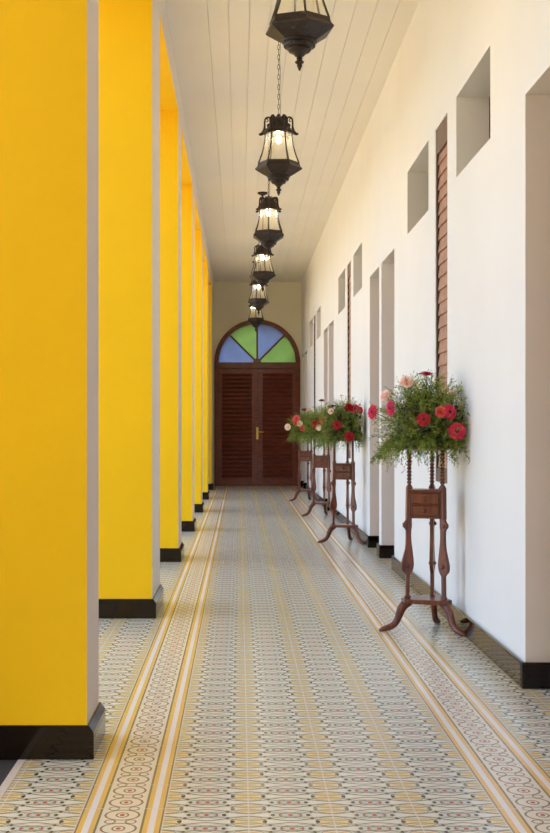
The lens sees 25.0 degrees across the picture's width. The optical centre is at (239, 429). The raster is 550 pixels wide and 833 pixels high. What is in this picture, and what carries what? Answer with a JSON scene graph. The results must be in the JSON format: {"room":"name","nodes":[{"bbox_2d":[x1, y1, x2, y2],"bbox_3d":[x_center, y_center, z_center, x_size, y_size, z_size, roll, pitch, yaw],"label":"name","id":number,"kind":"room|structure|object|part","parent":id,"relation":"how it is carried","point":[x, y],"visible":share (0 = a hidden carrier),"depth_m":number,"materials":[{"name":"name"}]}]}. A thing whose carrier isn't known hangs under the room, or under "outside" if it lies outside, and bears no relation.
{"room":"corridor","nodes":[
{"label":"corridor","id":0,"kind":"room"},
{"bbox_2d":[0,760,17,785],"bbox_3d":[-1.353,1.262,12.400,1.094,0.116,29.200,0,0,0],"label":"paving","id":1,"kind":"object","parent":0,"point":[6,766],"depth_m":4.42,"materials":[{"name":"stone"}]},
{"bbox_2d":[212,282,300,483],"bbox_3d":[0.200,-0.985,26.775,3.099,4.370,0.350,0,0,0],"label":"wall","id":2,"kind":"structure","parent":0,"point":[230,305],"depth_m":26.60,"materials":[{"name":"beige paint"}]},
{"bbox_2d":[157,0,213,294],"bbox_3d":[-0.915,-3.034,12.200,0.720,0.269,28.800,0,0,0],"label":"beam","id":3,"kind":"structure","parent":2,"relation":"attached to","point":[170,95],"depth_m":11.10,"materials":[{"name":"yellow paint"}]},
{"bbox_2d":[214,320,299,485],"bbox_3d":[0.380,-0.585,26.630,1.842,3.568,0.181,0,0,0],"label":"door","id":4,"kind":"structure","parent":2,"relation":"in","point":[257,373],"depth_m":26.63,"materials":[{"name":"brown wood"}]},
{"bbox_3d":[-0.051,-1.753,26.648,0.862,0.610,0.007,0,0,0],"label":"glass pane","id":5,"kind":"part","parent":4,"relation":"part of","materials":[{"name":"blue glass"}]},
{"bbox_3d":[-0.057,-0.084,26.677,0.770,2.368,0.005,0,0,0],"label":"backing panel","id":6,"kind":"part","parent":4,"relation":"part of","materials":[{"name":"red wood"}]},
{"bbox_3d":[0.075,-1.879,26.648,0.610,0.862,0.007,0,0,0],"label":"glass pane","id":7,"kind":"part","parent":4,"relation":"part of","materials":[{"name":"green glass"}]},
{"bbox_3d":[0.439,0.070,26.573,0.163,0.260,0.067,0,0,0],"label":"handle","id":8,"kind":"part","parent":4,"relation":"part of","materials":[{"name":"gold metal"}]},
{"bbox_3d":[0.685,-1.879,26.648,0.610,0.862,0.007,0,0,0],"label":"glass pane","id":9,"kind":"part","parent":4,"relation":"part of","materials":[{"name":"blue glass"}]},
{"bbox_3d":[0.817,-0.084,26.677,0.770,2.368,0.005,0,0,0],"label":"backing panel","id":10,"kind":"part","parent":4,"relation":"part of","materials":[{"name":"red wood"}]},
{"bbox_3d":[0.811,-1.753,26.648,0.862,0.610,0.007,0,0,0],"label":"glass pane","id":11,"kind":"part","parent":4,"relation":"part of","materials":[{"name":"green glass"}]},
{"bbox_2d":[0,486,549,832],"bbox_3d":[0.225,1.260,12.400,3.049,0.120,29.200,0,0,0],"label":"floor","id":12,"kind":"structure","parent":0,"point":[265,692],"depth_m":5.34,"materials":[{"name":"tile"}]},
{"bbox_2d":[0,760,25,799],"bbox_3d":[-0.790,1.260,1.250,0.029,0.121,6.899,0,0,0],"label":"trim","id":13,"kind":"structure","parent":12,"relation":"on","point":[7,782],"depth_m":4.28,"materials":[{"name":"stone"}]},
{"bbox_2d":[0,0,104,759],"bbox_3d":[-0.915,-0.850,4.708,0.770,4.100,0.396,0,0,0],"label":"pillar","id":14,"kind":"structure","parent":12,"relation":"on","point":[51,708],"depth_m":4.52,"materials":[{"name":"yellow paint"}]},
{"bbox_2d":[99,0,163,618],"bbox_3d":[-0.915,-0.850,8.276,0.770,4.100,0.776,0,0,0],"label":"pillar","id":15,"kind":"structure","parent":12,"relation":"on","point":[130,587],"depth_m":7.89,"materials":[{"name":"yellow paint"}]},
{"bbox_2d":[160,111,183,561],"bbox_3d":[-0.915,-0.850,11.579,0.770,4.100,0.626,0,0,0],"label":"pillar","id":16,"kind":"structure","parent":12,"relation":"on","point":[171,544],"depth_m":11.27,"materials":[{"name":"yellow paint"}]},
{"bbox_2d":[182,185,195,531],"bbox_3d":[-0.915,-0.850,14.957,0.770,4.100,0.626,0,0,0],"label":"pillar","id":17,"kind":"structure","parent":12,"relation":"on","point":[188,519],"depth_m":14.65,"materials":[{"name":"yellow paint"}]},
{"bbox_2d":[194,231,203,512],"bbox_3d":[-0.915,-0.850,18.335,0.770,4.100,0.626,0,0,0],"label":"pillar","id":18,"kind":"structure","parent":12,"relation":"on","point":[198,239],"depth_m":18.03,"materials":[{"name":"yellow paint"}]},
{"bbox_2d":[203,262,209,499],"bbox_3d":[-0.915,-0.850,21.713,0.770,4.100,0.626,0,0,0],"label":"pillar","id":19,"kind":"structure","parent":12,"relation":"on","point":[206,494],"depth_m":21.41,"materials":[{"name":"yellow paint"}]},
{"bbox_2d":[208,285,213,489],"bbox_3d":[-0.915,-0.850,25.091,0.770,4.100,0.626,0,0,0],"label":"pillar","id":20,"kind":"structure","parent":12,"relation":"on","point":[210,483],"depth_m":24.78,"materials":[{"name":"yellow paint"}]},
{"bbox_2d":[289,436,317,501],"bbox_3d":[1.146,0.644,20.968,0.530,1.108,0.463,0,0,17],"label":"stand","id":21,"kind":"object","parent":12,"relation":"on","point":[307,455],"visible":0.84,"depth_m":20.84,"materials":[{"name":"brown wood"}]},
{"bbox_3d":[1.001,0.665,20.871,0.077,0.675,0.033,0,0,-13],"label":"leg","id":22,"kind":"part","parent":21,"relation":"part of","materials":[{"name":"brown wood"}]},
{"bbox_2d":[283,408,315,443],"bbox_3d":[1.028,-0.057,20.913,0.590,0.624,0.757,0,0,0],"label":"flower arrangement","id":23,"kind":"object","parent":21,"relation":"on","point":[296,432],"visible":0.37,"depth_m":20.74,"materials":[{"name":"green plant"}]},
{"bbox_3d":[1.120,0.407,20.882,0.166,0.060,0.127,0,0,17],"label":"drawer","id":24,"kind":"part","parent":21,"relation":"part of","materials":[{"name":"brown wood"}]},
{"bbox_3d":[1.162,0.665,21.021,0.033,0.675,0.077,0,0,17],"label":"leg","id":25,"kind":"part","parent":21,"relation":"part of","materials":[{"name":"brown wood"}]},
{"bbox_3d":[1.212,0.665,20.807,0.033,0.675,0.077,0,0,-43],"label":"leg","id":26,"kind":"part","parent":21,"relation":"part of","materials":[{"name":"brown wood"}]},
{"bbox_2d":[301,436,331,515],"bbox_3d":[1.199,0.644,17.189,0.530,1.108,0.463,0,0,-44],"label":"stand","id":27,"kind":"object","parent":12,"relation":"on","point":[319,461],"visible":0.82,"depth_m":17.17,"materials":[{"name":"brown wood"}]},
{"bbox_2d":[294,399,330,446],"bbox_3d":[1.038,-0.090,17.223,0.567,0.683,0.826,0,0,0],"label":"flower arrangement","id":28,"kind":"object","parent":27,"relation":"on","point":[314,420],"visible":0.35,"depth_m":17.13,"materials":[{"name":"green plant"}]},
{"bbox_3d":[1.027,0.665,17.209,0.077,0.675,0.033,0,0,-14],"label":"leg","id":29,"kind":"part","parent":27,"relation":"part of","materials":[{"name":"brown wood"}]},
{"bbox_2d":[311,502,329,504],"bbox_3d":[1.156,1.016,17.261,0.306,0.027,0.266,0,0,16],"label":"shelf","id":30,"kind":"object","parent":27,"relation":"attached to","point":[312,503],"depth_m":17.15,"materials":[{"name":"brown wood"}]},
{"bbox_3d":[1.145,0.407,17.222,0.166,0.060,0.127,0,0,16],"label":"drawer","id":31,"kind":"part","parent":27,"relation":"part of","materials":[{"name":"brown wood"}]},
{"bbox_3d":[1.145,0.478,17.222,0.166,0.059,0.127,0,0,16],"label":"drawer","id":32,"kind":"part","parent":27,"relation":"part of","materials":[{"name":"brown wood"}]},
{"bbox_3d":[1.185,0.665,17.362,0.033,0.675,0.077,0,0,16],"label":"leg","id":33,"kind":"part","parent":27,"relation":"part of","materials":[{"name":"brown wood"}]},
{"bbox_3d":[1.238,0.665,17.149,0.033,0.675,0.077,0,0,-44],"label":"leg","id":34,"kind":"part","parent":27,"relation":"part of","materials":[{"name":"brown wood"}]},
{"bbox_2d":[317,438,364,544],"bbox_3d":[1.051,0.644,13.166,0.463,1.108,0.530,0,0,-11],"label":"stand","id":35,"kind":"object","parent":12,"relation":"on","point":[340,471],"visible":0.97,"depth_m":13.12,"materials":[{"name":"brown wood"}]},
{"bbox_3d":[0.995,0.665,13.156,0.077,0.675,0.033,0,0,-11],"label":"leg","id":36,"kind":"part","parent":35,"relation":"part of","materials":[{"name":"brown wood"}]},
{"bbox_2d":[308,395,363,453],"bbox_3d":[1.023,-0.061,13.193,0.590,0.633,0.757,0,0,0],"label":"flower arrangement","id":37,"kind":"object","parent":35,"relation":"on","point":[342,422],"visible":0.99,"depth_m":13.03,"materials":[{"name":"green plant"}]},
{"bbox_3d":[1.114,0.407,13.162,0.166,0.060,0.127,0,0,19],"label":"drawer","id":38,"kind":"part","parent":35,"relation":"part of","materials":[{"name":"brown wood"}]},
{"bbox_3d":[1.114,0.478,13.162,0.166,0.059,0.127,0,0,19],"label":"drawer","id":39,"kind":"part","parent":35,"relation":"part of","materials":[{"name":"brown wood"}]},
{"bbox_2d":[330,523,357,527],"bbox_3d":[1.127,1.016,13.201,0.306,0.027,0.266,0,0,19],"label":"shelf","id":40,"kind":"object","parent":35,"relation":"attached to","point":[344,525],"depth_m":13.09,"materials":[{"name":"brown wood"}]},
{"bbox_3d":[1.161,0.665,13.300,0.033,0.675,0.077,0,0,19],"label":"leg","id":41,"kind":"part","parent":35,"relation":"part of","materials":[{"name":"brown wood"}]},
{"bbox_3d":[1.203,0.665,13.084,0.033,0.675,0.077,0,0,-41],"label":"leg","id":42,"kind":"part","parent":35,"relation":"part of","materials":[{"name":"brown wood"}]},
{"bbox_2d":[379,445,464,636],"bbox_3d":[1.056,0.644,7.402,0.463,1.108,0.530,0,0,-9],"label":"stand","id":43,"kind":"object","parent":12,"relation":"on","point":[421,503],"visible":0.93,"depth_m":7.36,"materials":[{"name":"brown wood"}]},
{"bbox_3d":[1.001,0.665,7.393,0.077,0.675,0.033,0,0,-9],"label":"leg","id":44,"kind":"part","parent":43,"relation":"part of","materials":[{"name":"brown wood"}]},
{"bbox_2d":[368,369,469,472],"bbox_3d":[1.048,-0.057,7.411,0.592,0.627,0.742,0,0,0],"label":"flower arrangement","id":45,"kind":"object","parent":43,"relation":"on","point":[432,420],"visible":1,"depth_m":7.28,"materials":[{"name":"green plant"}]},
{"bbox_3d":[1.119,0.407,7.396,0.166,0.060,0.127,0,0,21],"label":"drawer","id":46,"kind":"part","parent":43,"relation":"part of","materials":[{"name":"brown wood"}]},
{"bbox_3d":[1.119,0.478,7.396,0.166,0.059,0.127,0,0,21],"label":"drawer","id":47,"kind":"part","parent":43,"relation":"part of","materials":[{"name":"brown wood"}]},
{"bbox_2d":[401,594,451,605],"bbox_3d":[1.134,1.016,7.434,0.306,0.027,0.266,0,0,21],"label":"shelf","id":48,"kind":"object","parent":43,"relation":"attached to","point":[428,599],"depth_m":7.34,"materials":[{"name":"brown wood"}]},
{"bbox_3d":[1.171,0.665,7.532,0.033,0.675,0.077,0,0,21],"label":"leg","id":49,"kind":"part","parent":43,"relation":"part of","materials":[{"name":"brown wood"}]},
{"bbox_3d":[1.206,0.665,7.314,0.033,0.675,0.077,0,0,-39],"label":"leg","id":50,"kind":"part","parent":43,"relation":"part of","materials":[{"name":"brown wood"}]},
{"bbox_2d":[164,0,419,281],"bbox_3d":[0.231,-3.270,12.400,3.162,0.200,29.200,0,0,0],"label":"ceiling","id":51,"kind":"structure","parent":0,"point":[226,63],"depth_m":12.07,"materials":[{"name":"beige paint"}]},
{"bbox_2d":[247,261,263,330],"bbox_3d":[0.308,-2.507,23.320,0.372,1.324,0.322,0,0,-30],"label":"hanging lantern","id":52,"kind":"object","parent":51,"relation":"hanging from","point":[255,321],"visible":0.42,"depth_m":23.24,"materials":[{"name":"brown metal"}]},
{"bbox_3d":[0.308,-2.047,23.320,0.372,0.115,0.322,0,0,-30],"label":"lamp shade","id":53,"kind":"part","parent":52,"relation":"part of","materials":[{"name":"brown metal"}]},
{"bbox_2d":[248,241,269,314],"bbox_3d":[0.308,-2.507,19.930,0.372,1.324,0.322,0,0,-15],"label":"hanging lantern","id":54,"kind":"object","parent":51,"relation":"hanging from","point":[258,304],"visible":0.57,"depth_m":19.86,"materials":[{"name":"brown metal"}]},
{"bbox_3d":[0.308,-2.047,19.930,0.372,0.115,0.322,0,0,-15],"label":"lamp shade","id":55,"kind":"part","parent":54,"relation":"part of","materials":[{"name":"brown metal"}]},
{"bbox_2d":[249,192,275,291],"bbox_3d":[0.308,-2.507,16.540,0.372,1.324,0.322,0,0,-42],"label":"hanging lantern","id":56,"kind":"object","parent":51,"relation":"hanging from","point":[262,278],"visible":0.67,"depth_m":16.47,"materials":[{"name":"brown metal"}]},
{"bbox_3d":[0.308,-2.407,16.540,0.256,0.158,0.252,0,0,-42],"label":"crown","id":57,"kind":"part","parent":56,"relation":"part of","materials":[{"name":"brown metal"}]},
{"bbox_3d":[0.308,-2.047,16.540,0.372,0.115,0.322,0,0,-42],"label":"lamp shade","id":58,"kind":"part","parent":56,"relation":"part of","materials":[{"name":"brown metal"}]},
{"bbox_2d":[253,136,283,255],"bbox_3d":[0.308,-2.507,13.150,0.372,1.324,0.322,0,0,-30],"label":"hanging lantern","id":59,"kind":"object","parent":51,"relation":"hanging from","point":[268,238],"visible":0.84,"depth_m":13.08,"materials":[{"name":"brown metal"}]},
{"bbox_3d":[0.308,-2.407,13.150,0.256,0.158,0.252,0,0,-30],"label":"crown","id":60,"kind":"part","parent":59,"relation":"part of","materials":[{"name":"brown metal"}]},
{"bbox_3d":[0.308,-2.047,13.150,0.372,0.115,0.322,0,0,-30],"label":"lamp shade","id":61,"kind":"part","parent":59,"relation":"part of","materials":[{"name":"brown metal"}]},
{"bbox_2d":[255,42,301,195],"bbox_3d":[0.308,-2.507,9.760,0.372,1.324,0.322,0,0,3],"label":"hanging lantern","id":62,"kind":"object","parent":51,"relation":"hanging from","point":[277,171],"visible":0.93,"depth_m":9.70,"materials":[{"name":"brown metal"}]},
{"bbox_3d":[0.308,-2.407,9.760,0.256,0.158,0.252,0,0,3],"label":"crown","id":63,"kind":"part","parent":62,"relation":"part of","materials":[{"name":"brown metal"}]},
{"bbox_3d":[0.308,-2.047,9.760,0.372,0.115,0.322,0,0,3],"label":"lamp shade","id":64,"kind":"part","parent":62,"relation":"part of","materials":[{"name":"brown metal"}]},
{"bbox_3d":[0.312,-2.817,9.760,0.020,0.674,0.021,0,0,-43],"label":"chain","id":65,"kind":"part","parent":62,"relation":"part of","materials":[{"name":"brown metal"}]},
{"bbox_2d":[266,0,333,70],"bbox_3d":[0.308,-2.507,6.370,0.372,1.324,0.322,0,0,-38],"label":"hanging lantern","id":66,"kind":"object","parent":51,"relation":"hanging from","point":[299,32],"visible":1,"depth_m":6.29,"materials":[{"name":"brown metal"}]},
{"bbox_3d":[0.308,-2.047,6.370,0.372,0.115,0.322,0,0,-38],"label":"lamp shade","id":67,"kind":"part","parent":66,"relation":"part of","materials":[{"name":"brown metal"}]},
{"bbox_2d":[301,0,549,661],"bbox_3d":[1.539,-0.985,12.400,0.420,4.370,29.200,0,0,0],"label":"wall","id":68,"kind":"structure","parent":0,"point":[453,56],"depth_m":7.36,"materials":[{"name":"white paint"}]},
{"bbox_2d":[314,316,314,415],"bbox_3d":[1.383,-0.842,21.930,0.100,2.375,0.480,0,0,0],"label":"louvered shutter","id":69,"kind":"object","parent":68,"relation":"attached to","point":[314,316],"visible":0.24,"depth_m":22.14,"materials":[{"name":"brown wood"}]},
{"bbox_2d":[348,261,350,458],"bbox_3d":[1.383,-0.842,15.050,0.100,2.375,0.480,0,0,0],"label":"louvered shutter","id":70,"kind":"object","parent":68,"relation":"attached to","point":[349,264],"visible":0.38,"depth_m":15.16,"materials":[{"name":"brown wood"}]},
{"bbox_3d":[1.358,-1.945,15.050,0.048,0.169,0.416,0,0,0],"label":"rail","id":71,"kind":"part","parent":70,"relation":"part of","materials":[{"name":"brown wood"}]},
{"bbox_2d":[300,480,549,688],"bbox_3d":[1.417,1.139,12.200,0.223,0.122,28.800,0,0,0],"label":"baseboard","id":72,"kind":"structure","parent":68,"relation":"attached to","point":[528,675],"depth_m":6.72,"materials":[{"name":"tile"}]},
{"bbox_2d":[436,115,446,482],"bbox_3d":[1.383,-0.842,8.170,0.100,2.375,0.480,0,0,0],"label":"louvered shutter","id":73,"kind":"object","parent":68,"relation":"attached to","point":[441,132],"visible":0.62,"depth_m":8.26,"materials":[{"name":"brown wood"}]},
{"bbox_3d":[1.358,-1.945,8.170,0.048,0.169,0.416,0,0,0],"label":"rail","id":74,"kind":"part","parent":73,"relation":"part of","materials":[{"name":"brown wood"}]},
{"bbox_3d":[1.358,0.300,8.170,0.048,0.090,0.416,0,0,0],"label":"rail","id":75,"kind":"part","parent":73,"relation":"part of","materials":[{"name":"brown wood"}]},
{"bbox_2d":[489,97,489,138],"bbox_3d":[1.554,-1.794,7.085,0.068,0.491,1.028,0,0,0],"label":"window","id":76,"kind":"structure","parent":68,"relation":"in","point":[489,97],"depth_m":7.58,"materials":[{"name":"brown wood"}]}
]}

